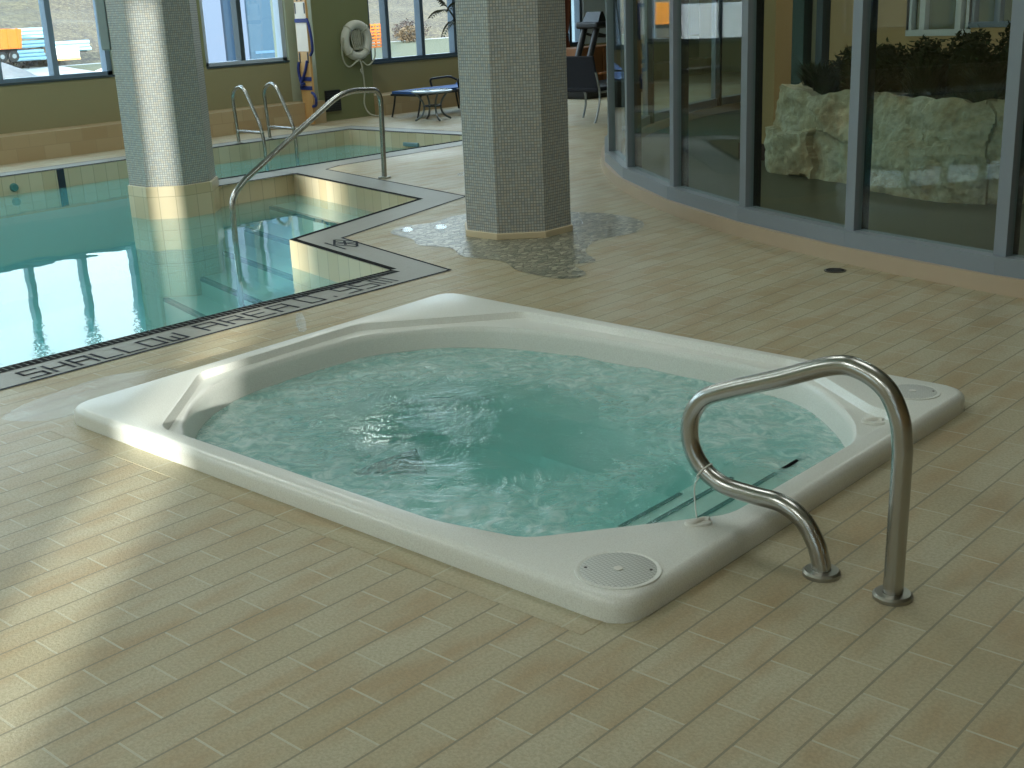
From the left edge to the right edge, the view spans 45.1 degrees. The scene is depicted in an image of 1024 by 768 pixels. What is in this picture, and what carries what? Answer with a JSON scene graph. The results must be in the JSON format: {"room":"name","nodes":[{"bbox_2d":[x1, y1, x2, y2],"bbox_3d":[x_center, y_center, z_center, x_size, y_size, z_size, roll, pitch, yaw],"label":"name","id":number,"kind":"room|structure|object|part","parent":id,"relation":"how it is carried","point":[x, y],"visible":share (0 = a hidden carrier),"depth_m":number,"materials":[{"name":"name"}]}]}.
{"room":"indoor swimming pool","nodes":[
{"label":"indoor swimming pool","id":0,"kind":"room"},
{"bbox_2d":[105,0,225,330],"bbox_3d":[-3.139,-3.147,10.821,0.770,5.500,0.770,13,23,40],"label":"column","id":1,"kind":"structure","parent":0,"point":[174,192],"depth_m":10.86,"materials":[{"name":"grey tile"}]},
{"bbox_2d":[95,0,111,49],"bbox_3d":[-3.538,-3.062,10.539,0.088,0.409,0.338,-3,17,-2],"label":"wall speaker","id":2,"kind":"object","parent":1,"relation":"attached to","point":[100,5],"visible":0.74,"depth_m":10.54},
{"bbox_2d":[0,0,710,164],"bbox_3d":[-4.703,-5.026,14.859,0.750,4.200,25.200,13,23,40],"label":"wall","id":3,"kind":"structure","parent":0,"point":[47,120],"depth_m":16.81,"materials":[{"name":"paint"}]},
{"bbox_2d":[0,0,114,85],"bbox_3d":[-8.868,-3.714,10.607,0.170,2.920,11.820,13,23,40],"label":"window","id":4,"kind":"structure","parent":3,"relation":"in","point":[106,57],"depth_m":14.54,"materials":[{"name":"grey metal"}]},
{"bbox_3d":[-8.791,-2.318,10.986,0.070,0.026,11.760,13,23,40],"label":"sill","id":5,"kind":"part","parent":4,"relation":"part of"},
{"bbox_2d":[199,0,289,68],"bbox_3d":[-3.640,-5.676,16.153,0.170,2.920,1.360,13,23,40],"label":"window","id":6,"kind":"structure","parent":3,"relation":"in","point":[241,60],"depth_m":16.48,"materials":[{"name":"metal"}]},
{"bbox_3d":[-3.544,-4.288,16.553,0.070,0.026,1.360,13,23,40],"label":"sill","id":7,"kind":"part","parent":6,"relation":"part of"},
{"bbox_2d":[324,89,341,111],"bbox_3d":[-2.511,-3.980,17.328,0.037,0.290,0.270,13,23,40],"label":"air vent","id":8,"kind":"object","parent":3,"relation":"in","point":[336,106],"visible":0.77,"depth_m":17.31,"materials":[{"name":"black metal"}]},
{"bbox_2d":[340,20,384,116],"bbox_3d":[-2.175,-4.464,17.498,0.623,1.350,0.255,-14,21,-32],"label":"life ring","id":9,"kind":"object","parent":3,"relation":"hanging from","point":[348,30],"visible":0.98,"depth_m":17.36,"materials":[{"name":"white plastic"}]},
{"bbox_2d":[367,0,584,64],"bbox_3d":[-0.516,-6.786,19.485,0.170,3.050,5.040,13,23,40],"label":"window","id":10,"kind":"structure","parent":3,"relation":"in","point":[383,4],"depth_m":18.83,"materials":[{"name":"metal"}]},
{"bbox_3d":[-0.416,-5.336,19.904,0.070,0.026,5.040,13,23,40],"label":"sill","id":11,"kind":"part","parent":10,"relation":"part of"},
{"bbox_2d":[565,0,569,47],"bbox_3d":[0.789,-7.076,20.650,0.160,3.101,0.520,13,23,40],"label":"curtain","id":12,"kind":"object","parent":3,"relation":"hanging from","point":[567,2],"visible":0.15,"depth_m":21.04,"materials":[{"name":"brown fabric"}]},
{"bbox_2d":[0,72,1023,767],"bbox_3d":[2.269,-1.462,9.548,19.400,0.001,25.200,13,23,40],"label":"floor","id":13,"kind":"structure","parent":0,"point":[149,618],"depth_m":3.32,"materials":[{"name":"tile"}]},
{"bbox_2d":[0,130,461,367],"bbox_3d":[-4.255,-0.319,8.973,7.010,1.302,14.352,13,23,40],"label":"pool water","id":14,"kind":"object","parent":13,"relation":"in","point":[70,278],"visible":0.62,"depth_m":12.82,"materials":[{"name":"teal liquid"}]},
{"bbox_2d":[0,126,463,390],"bbox_3d":[-4.144,-0.906,8.908,7.760,0.152,14.700,13,23,40],"label":"pool edge","id":15,"kind":"object","parent":13,"relation":"on","point":[409,269],"visible":0.65,"depth_m":8.07,"materials":[{"name":"grey tile"}]},
{"bbox_2d":[15,277,398,378],"bbox_3d":[-1.481,-0.329,6.437,0.215,0.001,2.305,13,23,40],"label":"lettering","id":16,"kind":"structure","parent":15,"relation":"on","point":[215,323],"depth_m":6.21,"materials":[{"name":"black tile"}]},
{"bbox_2d":[0,129,461,372],"bbox_3d":[-4.249,-0.948,8.796,7.163,0.001,14.425,13,23,40],"label":"gutter grating","id":17,"kind":"object","parent":15,"relation":"on","point":[233,311],"visible":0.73,"depth_m":7.10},
{"bbox_2d":[0,126,464,389],"bbox_3d":[-4.148,-0.980,8.884,7.760,0.001,14.700,13,23,40],"label":"border","id":18,"kind":"object","parent":15,"relation":"on","point":[345,126],"visible":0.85,"depth_m":7.19,"materials":[{"name":"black tile"}]},
{"bbox_2d":[325,240,357,248],"bbox_3d":[-1.154,-0.953,8.384,0.343,0.001,0.245,13,23,40],"label":"pictogram","id":19,"kind":"object","parent":15,"relation":"on","point":[334,241],"visible":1,"depth_m":8.39,"materials":[{"name":"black tile"}]},
{"bbox_2d":[231,82,299,170],"bbox_3d":[-2.978,-2.915,15.009,0.594,1.443,0.560,13,23,40],"label":"pool ladder","id":20,"kind":"object","parent":13,"relation":"on","point":[267,85],"visible":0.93,"depth_m":14.95,"materials":[{"name":"metal"}]},
{"bbox_3d":[-3.142,-2.858,14.849,0.575,1.443,0.041,13,23,40],"label":"rail","id":21,"kind":"part","parent":20,"relation":"part of","materials":[{"name":"metal"}]},
{"bbox_3d":[-2.829,-2.975,15.181,0.575,1.443,0.041,13,23,40],"label":"rail","id":22,"kind":"part","parent":20,"relation":"part of","materials":[{"name":"metal"}]},
{"bbox_2d":[294,0,317,123],"bbox_3d":[-2.766,-4.428,16.594,0.136,1.824,0.488,-17,22,-38],"label":"board","id":23,"kind":"object","parent":13,"relation":"on","point":[304,37],"visible":1,"depth_m":16.61,"materials":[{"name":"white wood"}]},
{"bbox_3d":[-2.830,-4.795,16.557,0.031,0.638,0.301,-17,23,-40],"label":"white panel","id":24,"kind":"part","parent":23,"relation":"part of","materials":[{"name":"white plastic"}]},
{"bbox_2d":[229,87,390,307],"bbox_3d":[-1.696,-1.546,10.622,0.120,1.848,2.244,7,20,28],"label":"handrail","id":25,"kind":"object","parent":13,"relation":"on","point":[232,204],"visible":0.98,"depth_m":10.11,"materials":[{"name":"metal"}]},
{"bbox_2d":[50,423,602,634],"bbox_3d":[-0.783,0.401,4.033,2.675,0.011,0.114,13,23,40],"label":"floor border","id":26,"kind":"structure","parent":13,"relation":"on","point":[554,614],"depth_m":3.79,"materials":[{"name":"tile"}]},
{"bbox_2d":[390,75,459,117],"bbox_3d":[-0.876,-4.378,17.968,0.592,0.800,1.988,13,23,40],"label":"lounge chair","id":27,"kind":"object","parent":13,"relation":"on","point":[453,87],"visible":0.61,"depth_m":17.61,"materials":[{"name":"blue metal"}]},
{"bbox_3d":[-1.682,-3.958,17.548,0.026,0.317,0.115,13,23,40],"label":"leg","id":28,"kind":"part","parent":27,"relation":"part of","materials":[{"name":"brown metal"}]},
{"bbox_3d":[-1.294,-3.870,17.213,0.026,0.317,0.115,13,23,40],"label":"leg","id":29,"kind":"part","parent":27,"relation":"part of","materials":[{"name":"brown metal"}]},
{"bbox_3d":[-0.880,-4.521,17.926,0.552,0.502,1.982,13,23,40],"label":"frame","id":30,"kind":"part","parent":27,"relation":"part of","materials":[{"name":"brown metal"}]},
{"bbox_3d":[-0.992,-4.464,18.246,0.032,0.189,0.628,13,23,40],"label":"armrest","id":31,"kind":"part","parent":27,"relation":"part of","materials":[{"name":"brown metal"}]},
{"bbox_2d":[411,88,452,120],"bbox_3d":[-1.087,-3.809,16.848,0.570,0.406,0.570,13,23,40],"label":"side table","id":32,"kind":"object","parent":13,"relation":"on","point":[437,91],"visible":1,"depth_m":16.77,"materials":[{"name":"silver metal"}]},
{"bbox_3d":[-1.258,-3.773,16.781,0.161,0.390,0.028,-10,19,-22],"label":"leg","id":33,"kind":"part","parent":32,"relation":"part of","materials":[{"name":"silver metal"}]},
{"bbox_3d":[-1.161,-3.850,17.014,0.028,0.390,0.161,-10,19,-22],"label":"leg","id":34,"kind":"part","parent":32,"relation":"part of","materials":[{"name":"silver metal"}]},
{"bbox_3d":[-1.013,-3.753,16.686,0.028,0.390,0.161,-10,19,-22],"label":"leg","id":35,"kind":"part","parent":32,"relation":"part of","materials":[{"name":"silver metal"}]},
{"bbox_3d":[-0.915,-3.830,16.919,0.161,0.390,0.028,-10,19,-22],"label":"leg","id":36,"kind":"part","parent":32,"relation":"part of","materials":[{"name":"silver metal"}]},
{"bbox_2d":[428,0,459,101],"bbox_3d":[-0.627,-4.941,17.168,1.670,2.323,0.624,-16,22,-37],"label":"potted palm","id":37,"kind":"object","parent":13,"relation":"on","point":[442,3],"visible":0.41,"depth_m":16.72,"materials":[{"name":"green plant"}]},
{"bbox_2d":[391,212,643,278],"bbox_3d":[0.142,-1.010,8.392,2.166,0.001,1.880,13,23,40],"label":"puddle","id":38,"kind":"object","parent":13,"relation":"on","point":[556,256],"visible":0.84,"depth_m":8.20,"materials":[{"name":"clear liquid"}]},
{"bbox_2d":[74,293,964,623],"bbox_3d":[-0.020,0.312,4.950,2.919,0.630,2.298,13,23,40],"label":"hot tub","id":39,"kind":"object","parent":13,"relation":"in","point":[643,545],"visible":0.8,"depth_m":5.31,"materials":[{"name":"plastic"}]},
{"bbox_2d":[195,347,844,536],"bbox_3d":[-0.013,0.424,4.926,2.535,0.552,1.926,13,23,40],"label":"water","id":40,"kind":"object","parent":39,"relation":"in","point":[740,430],"visible":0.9,"depth_m":4.94,"materials":[{"name":"teal liquid"}]},
{"bbox_3d":[0.286,0.499,3.318,0.208,0.005,0.208,13,23,40],"label":"skimmer lid","id":41,"kind":"part","parent":39,"relation":"part of","materials":[{"name":"plastic"}]},
{"bbox_3d":[1.511,0.029,4.652,0.176,0.005,0.176,13,23,40],"label":"skimmer lid","id":42,"kind":"part","parent":39,"relation":"part of","materials":[{"name":"plastic"}]},
{"bbox_2d":[566,56,606,122],"bbox_3d":[0.999,-3.796,15.817,0.600,0.827,0.657,10,21,35],"label":"armchair","id":43,"kind":"object","parent":13,"relation":"on","point":[582,76],"visible":0.61,"depth_m":15.54,"materials":[{"name":"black fabric"}]},
{"bbox_3d":[0.834,-3.650,16.093,0.028,0.394,0.504,10,21,35],"label":"leg","id":44,"kind":"part","parent":43,"relation":"part of","materials":[{"name":"silver metal"}]},
{"bbox_3d":[0.853,-3.918,15.579,0.500,0.440,0.152,10,21,35],"label":"backrest","id":45,"kind":"part","parent":43,"relation":"part of","materials":[{"name":"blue fabric"}]},
{"bbox_3d":[1.025,-3.802,15.853,0.500,0.060,0.520,10,21,35],"label":"seat","id":46,"kind":"part","parent":43,"relation":"part of","materials":[{"name":"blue fabric"}]},
{"bbox_3d":[1.072,-3.597,15.497,0.028,0.631,0.147,10,21,35],"label":"leg","id":47,"kind":"part","parent":43,"relation":"part of","materials":[{"name":"silver metal"}]},
{"bbox_2d":[566,44,606,79],"bbox_3d":[1.356,-5.339,20.851,0.455,0.720,1.350,13,23,40],"label":"base cabinet","id":48,"kind":"object","parent":13,"relation":"on","point":[600,50],"visible":0.25,"depth_m":20.60,"materials":[{"name":"brown wood"}]},
{"bbox_3d":[1.297,-5.223,20.472,0.015,0.630,0.620,13,23,40],"label":"door","id":49,"kind":"part","parent":48,"relation":"part of","materials":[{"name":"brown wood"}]},
{"bbox_3d":[1.742,-5.390,20.944,0.015,0.630,0.620,13,23,40],"label":"door","id":50,"kind":"part","parent":48,"relation":"part of","materials":[{"name":"brown wood"}]},
{"bbox_2d":[567,11,642,99],"bbox_3d":[1.436,-5.280,19.697,0.700,1.290,1.700,13,23,40],"label":"treadmill","id":51,"kind":"object","parent":13,"relation":"on","point":[595,21],"visible":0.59,"depth_m":19.30,"materials":[{"name":"black plastic"}]},
{"bbox_2d":[681,355,912,606],"bbox_3d":[0.765,0.203,3.374,0.737,0.638,0.104,14,24,43],"label":"grab rail","id":52,"kind":"object","parent":13,"relation":"on","point":[893,592],"visible":1,"depth_m":3.27,"materials":[{"name":"metal"}]},
{"bbox_2d":[694,463,712,517],"bbox_3d":[0.554,0.306,3.608,0.041,0.154,0.095,13,23,40],"label":"cord","id":53,"kind":"object","parent":52,"relation":"attached to","point":[705,467],"visible":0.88,"depth_m":3.59,"materials":[{"name":"white plastic"}]},
{"bbox_2d":[824,268,845,272],"bbox_3d":[1.830,-0.644,6.987,0.124,0.004,0.124,13,23,40],"label":"floor drain","id":54,"kind":"object","parent":13,"relation":"on","point":[829,270],"visible":1,"depth_m":6.98,"materials":[{"name":"metal"}]},
{"bbox_2d":[455,0,572,239],"bbox_3d":[-0.043,-3.085,8.017,0.756,4.200,0.756,13,23,40],"label":"column","id":55,"kind":"structure","parent":0,"point":[512,64],"depth_m":8.12,"materials":[{"name":"grey tile"}]},
{"bbox_2d":[738,0,792,160],"bbox_3d":[2.303,-4.140,11.052,0.370,4.194,0.320,13,23,40],"label":"pillar lobby","id":56,"kind":"structure","parent":0,"point":[777,47],"depth_m":11.26,"materials":[{"name":"beige paint"}]},
{"bbox_3d":[2.386,-2.214,11.655,0.370,0.154,0.320,13,23,40],"label":"skirting","id":57,"kind":"part","parent":56,"relation":"part of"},
{"bbox_2d":[601,0,1023,298],"bbox_3d":[2.686,-3.673,9.518,3.698,4.200,14.131,-5,18,-8],"label":"wall","id":58,"kind":"structure","parent":0,"point":[1000,271],"depth_m":7.78,"materials":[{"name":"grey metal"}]},
{"bbox_3d":[0.946,-2.250,11.786,0.120,0.095,1.118,-1,17,5],"label":"sill rail","id":59,"kind":"part","parent":58,"relation":"part of","materials":[{"name":"grey metal"}]},
{"bbox_3d":[1.094,-2.584,12.834,0.120,0.095,1.118,1,18,12],"label":"sill rail","id":60,"kind":"part","parent":58,"relation":"part of","materials":[{"name":"grey metal"}]},
{"bbox_3d":[0.940,-1.916,10.721,0.120,0.095,1.133,-3,17,-2],"label":"sill rail","id":61,"kind":"part","parent":58,"relation":"part of","materials":[{"name":"grey metal"}]},
{"bbox_3d":[1.380,-2.916,13.853,0.120,0.095,1.118,4,18,18],"label":"sill rail","id":62,"kind":"part","parent":58,"relation":"part of","materials":[{"name":"grey metal"}]},
{"bbox_3d":[1.085,-1.579,9.626,0.120,0.095,1.194,-6,18,-10],"label":"sill rail","id":63,"kind":"part","parent":58,"relation":"part of","materials":[{"name":"grey metal"}]},
{"bbox_3d":[1.800,-3.239,14.827,0.120,0.095,1.118,6,19,25],"label":"sill rail","id":64,"kind":"part","parent":58,"relation":"part of","materials":[{"name":"grey metal"}]},
{"bbox_3d":[2.347,-3.549,15.741,0.120,0.095,1.118,9,21,32],"label":"sill rail","id":65,"kind":"part","parent":58,"relation":"part of","materials":[{"name":"grey metal"}]},
{"bbox_3d":[1.365,-1.265,8.583,0.120,0.095,1.072,-8,18,-17],"label":"sill rail","id":66,"kind":"part","parent":58,"relation":"part of","materials":[{"name":"grey metal"}]},
{"bbox_3d":[3.012,-3.840,16.580,0.120,0.095,1.118,12,23,39],"label":"sill rail","id":67,"kind":"part","parent":58,"relation":"part of","materials":[{"name":"grey metal"}]},
{"bbox_3d":[1.757,-0.987,7.642,0.120,0.095,1.057,-10,19,-23],"label":"sill rail","id":68,"kind":"part","parent":58,"relation":"part of","materials":[{"name":"grey metal"}]},
{"bbox_3d":[2.252,-0.736,6.770,0.120,0.095,1.026,-13,20,-30],"label":"sill rail","id":69,"kind":"part","parent":58,"relation":"part of","materials":[{"name":"grey metal"}]},
{"bbox_3d":[2.852,-0.508,5.960,0.120,0.095,1.057,-16,22,-36],"label":"sill rail","id":70,"kind":"part","parent":58,"relation":"part of","materials":[{"name":"grey metal"}]},
{"bbox_2d":[625,109,1023,254],"bbox_3d":[6.410,-2.550,12.432,10.900,0.001,14.891,13,23,40],"label":"floor","id":71,"kind":"structure","parent":0,"point":[714,163],"depth_m":9.46,"materials":[{"name":"tile"}]},
{"bbox_2d":[764,82,1023,204],"bbox_3d":[3.137,-1.996,9.858,1.373,0.750,2.936,-14,21,-32],"label":"rock","id":72,"kind":"object","parent":71,"relation":"on","point":[946,150],"visible":0.83,"depth_m":9.19,"materials":[{"name":"stone"}]},
{"bbox_2d":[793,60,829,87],"bbox_3d":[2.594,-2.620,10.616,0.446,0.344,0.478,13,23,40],"label":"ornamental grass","id":73,"kind":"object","parent":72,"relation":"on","point":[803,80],"depth_m":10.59,"materials":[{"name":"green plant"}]},
{"bbox_2d":[800,61,847,94],"bbox_3d":[2.600,-2.518,10.289,0.505,0.344,0.469,13,23,40],"label":"ornamental grass","id":74,"kind":"object","parent":72,"relation":"on","point":[823,80],"depth_m":10.20,"materials":[{"name":"green plant"}]},
{"bbox_2d":[828,46,851,92],"bbox_3d":[2.862,-2.604,10.301,0.477,0.524,0.478,-7,18,-14],"label":"bush","id":75,"kind":"object","parent":72,"relation":"on","point":[845,62],"visible":0.17,"depth_m":10.21,"materials":[{"name":"green plant"}]},
{"bbox_2d":[839,67,889,92],"bbox_3d":[2.811,-2.365,9.800,0.479,0.327,0.496,13,23,40],"label":"ornamental grass","id":76,"kind":"object","parent":72,"relation":"on","point":[877,77],"depth_m":9.76,"materials":[{"name":"green plant"}]},
{"bbox_2d":[875,37,909,92],"bbox_3d":[3.022,-2.507,9.917,0.509,0.557,0.447,13,23,40],"label":"bush","id":77,"kind":"object","parent":72,"relation":"on","point":[887,56],"visible":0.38,"depth_m":9.78,"materials":[{"name":"green plant"}]},
{"bbox_2d":[893,57,952,98],"bbox_3d":[3.081,-2.244,9.232,0.466,0.413,0.455,-11,19,-25],"label":"ornamental grass","id":78,"kind":"object","parent":72,"relation":"on","point":[923,82],"depth_m":9.16,"materials":[{"name":"green plant"}]},
{"bbox_2d":[894,35,953,98],"bbox_3d":[3.203,-2.412,9.543,0.527,0.584,0.463,13,23,40],"label":"bush","id":79,"kind":"object","parent":72,"relation":"on","point":[925,51],"visible":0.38,"depth_m":9.45,"materials":[{"name":"green plant"}]},
{"bbox_2d":[936,25,998,102],"bbox_3d":[3.423,-2.348,9.200,0.507,0.647,0.474,13,23,40],"label":"bush","id":80,"kind":"object","parent":72,"relation":"on","point":[971,51],"visible":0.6,"depth_m":9.10,"materials":[{"name":"green plant"}]},
{"bbox_3d":[3.496,-2.219,9.176,0.213,0.410,0.406,13,23,40],"label":"stem","id":81,"kind":"part","parent":80,"relation":"part of","materials":[{"name":"green plant"}]},
{"bbox_2d":[957,61,1007,102],"bbox_3d":[3.396,-2.110,8.792,0.466,0.395,0.422,6,19,24],"label":"ornamental grass","id":82,"kind":"object","parent":72,"relation":"on","point":[986,85],"depth_m":8.73,"materials":[{"name":"green plant"}]},
{"bbox_2d":[985,21,1010,99],"bbox_3d":[3.679,-2.296,8.929,0.453,0.689,0.513,-11,19,-26],"label":"bush","id":83,"kind":"object","parent":72,"relation":"on","point":[1002,56],"visible":0.16,"depth_m":8.89,"materials":[{"name":"green plant"}]},
{"bbox_3d":[3.619,-2.181,8.979,0.264,0.445,0.397,5,19,22],"label":"stem","id":84,"kind":"part","parent":83,"relation":"part of","materials":[{"name":"green plant"}]},
{"bbox_2d":[699,0,1012,71],"bbox_3d":[10.693,-6.614,17.806,19.600,4.200,0.200,13,23,40],"label":"wall","id":85,"kind":"structure","parent":0,"point":[942,12],"depth_m":23.60,"materials":[{"name":"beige paint"}]},
{"bbox_2d":[791,0,1007,84],"bbox_3d":[6.877,-4.400,11.260,9.720,4.200,0.200,13,23,40],"label":"wall","id":86,"kind":"structure","parent":0,"point":[834,18],"depth_m":14.19,"materials":[{"name":"beige paint"}]},
{"bbox_3d":[3.346,-5.200,14.305,0.260,4.200,0.200,13,23,40],"label":"green panel","id":87,"kind":"part","parent":86,"relation":"part of","materials":[{"name":"green paint"}]},
{"bbox_3d":[3.581,-5.407,14.010,0.080,3.650,0.200,13,23,40],"label":"post","id":88,"kind":"part","parent":86,"relation":"part of","materials":[{"name":"grey metal"}]},
{"bbox_2d":[905,0,972,35],"bbox_3d":[4.628,-4.924,13.137,0.730,2.335,0.140,13,23,40],"label":"window","id":89,"kind":"structure","parent":86,"relation":"in","point":[923,29],"depth_m":13.47,"materials":[{"name":"grey metal"}]},
{"bbox_2d":[968,0,1010,27],"bbox_3d":[5.362,-4.796,12.492,1.300,2.255,0.140,13,23,40],"label":"window","id":90,"kind":"structure","parent":86,"relation":"in","point":[999,10],"depth_m":13.03,"materials":[{"name":"grey metal"}]},
{"label":"outside","id":91,"kind":"structure","parent":0,"visible":0},
{"bbox_2d":[66,38,448,70],"bbox_3d":[-2.544,-34.910,127.696,60.000,0.001,106.000,13,23,40],"label":"lawn","id":92,"kind":"structure","parent":91,"point":[441,45],"depth_m":128.83,"materials":[{"name":"green plant"}]},
{"bbox_2d":[371,26,379,42],"bbox_3d":[-18.236,-43.259,152.274,3.886,2.690,5.181,13,23,40],"label":"dry bush","id":93,"kind":"object","parent":92,"relation":"on","point":[371,26],"visible":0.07,"depth_m":152.22,"materials":[{"name":"plant"}]},
{"bbox_2d":[370,24,381,47],"bbox_3d":[-15.430,-39.306,139.563,0.300,2.800,1.800,13,23,40],"label":"rack","id":94,"kind":"object","parent":92,"relation":"on","point":[374,25],"visible":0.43,"depth_m":139.45,"materials":[{"name":"paint"}]},
{"bbox_2d":[394,25,415,41],"bbox_3d":[-12.750,-43.291,152.566,3.362,2.269,4.012,13,23,40],"label":"dry bush","id":95,"kind":"object","parent":92,"relation":"on","point":[401,37],"visible":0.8,"depth_m":151.78,"materials":[{"name":"beige plant"}]},
{"bbox_2d":[391,18,430,40],"bbox_3d":[-13.064,-45.558,158.623,4.399,3.223,5.807,13,23,40],"label":"dry bush","id":96,"kind":"object","parent":92,"relation":"on","point":[412,22],"visible":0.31,"depth_m":157.90,"materials":[{"name":"plant"}]},
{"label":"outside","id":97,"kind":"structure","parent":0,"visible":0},
{"bbox_2d":[23,37,448,75],"bbox_3d":[-97.279,-29.577,123.805,285.400,0.001,460.000,13,23,40],"label":"yard","id":98,"kind":"structure","parent":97,"point":[38,71],"depth_m":116.46,"materials":[{"name":"white concrete"}]},
{"bbox_2d":[0,28,21,62],"bbox_3d":[-46.147,-29.181,106.608,2.580,2.899,7.095,13,23,40],"label":"dump truck","id":99,"kind":"object","parent":98,"relation":"on","point":[10,39],"visible":1,"depth_m":107.52,"materials":[{"name":"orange metal"}]},
{"bbox_2d":[1,62,35,78],"bbox_3d":[-41.024,-25.216,99.599,5.122,1.500,6.037,13,23,40],"label":"heap","id":100,"kind":"object","parent":98,"relation":"on","point":[9,71],"visible":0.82,"depth_m":98.99,"materials":[{"name":"white snow"}]},
{"bbox_2d":[4,48,40,68],"bbox_3d":[-48.901,-32.513,122.664,3.613,2.794,4.736,13,23,40],"label":"dry bush","id":101,"kind":"object","parent":98,"relation":"on","point":[24,64],"visible":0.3,"depth_m":122.42,"materials":[{"name":"plant"}]},
{"bbox_2d":[16,49,46,61],"bbox_3d":[-44.930,-30.484,114.520,1.210,1.060,3.060,13,23,40],"label":"bundle","id":102,"kind":"object","parent":98,"relation":"on","point":[33,54],"visible":0.73,"depth_m":114.26,"materials":[{"name":"blue plastic"}]},
{"bbox_2d":[17,40,44,49],"bbox_3d":[-44.894,-31.438,114.311,1.210,0.740,3.334,13,23,40],"label":"bundle","id":103,"kind":"object","parent":102,"relation":"on","point":[32,43],"visible":0.54,"depth_m":114.18,"materials":[{"name":"blue plastic"}]},
{"bbox_2d":[18,27,43,38],"bbox_3d":[-44.811,-32.399,114.154,1.210,1.060,3.673,13,23,40],"label":"bundle","id":104,"kind":"object","parent":103,"relation":"on","point":[27,33],"visible":0.38,"depth_m":113.93,"materials":[{"name":"white plastic"}]},
{"bbox_2d":[32,47,62,65],"bbox_3d":[-47.848,-33.928,126.763,3.926,2.778,4.898,13,23,40],"label":"dry bush","id":105,"kind":"object","parent":98,"relation":"on","point":[42,61],"visible":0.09,"depth_m":126.23,"materials":[{"name":"plant"}]},
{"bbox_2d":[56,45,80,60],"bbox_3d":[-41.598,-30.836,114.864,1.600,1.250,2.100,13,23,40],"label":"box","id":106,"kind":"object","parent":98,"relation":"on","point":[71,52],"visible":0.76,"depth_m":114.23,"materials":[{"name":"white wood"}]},
{"bbox_2d":[55,40,91,51],"bbox_3d":[-42.531,-32.367,118.360,1.210,1.060,4.094,13,23,40],"label":"bundle","id":107,"kind":"object","parent":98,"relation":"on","point":[84,45],"visible":0.44,"depth_m":118.64,"materials":[{"name":"white plastic"}]},
{"bbox_2d":[202,0,274,62],"bbox_3d":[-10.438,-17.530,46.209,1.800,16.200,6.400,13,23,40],"label":"neighbouring building","id":108,"kind":"structure","parent":98,"relation":"on","point":[255,14],"depth_m":46.47,"materials":[{"name":"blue glass"}]},
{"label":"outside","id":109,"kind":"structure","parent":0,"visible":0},
{"bbox_2d":[0,0,448,67],"bbox_3d":[-108.655,-41.425,130.337,100.000,19.833,440.000,13,23,40],"label":"hill","id":110,"kind":"structure","parent":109,"point":[72,20],"depth_m":152.37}
]}

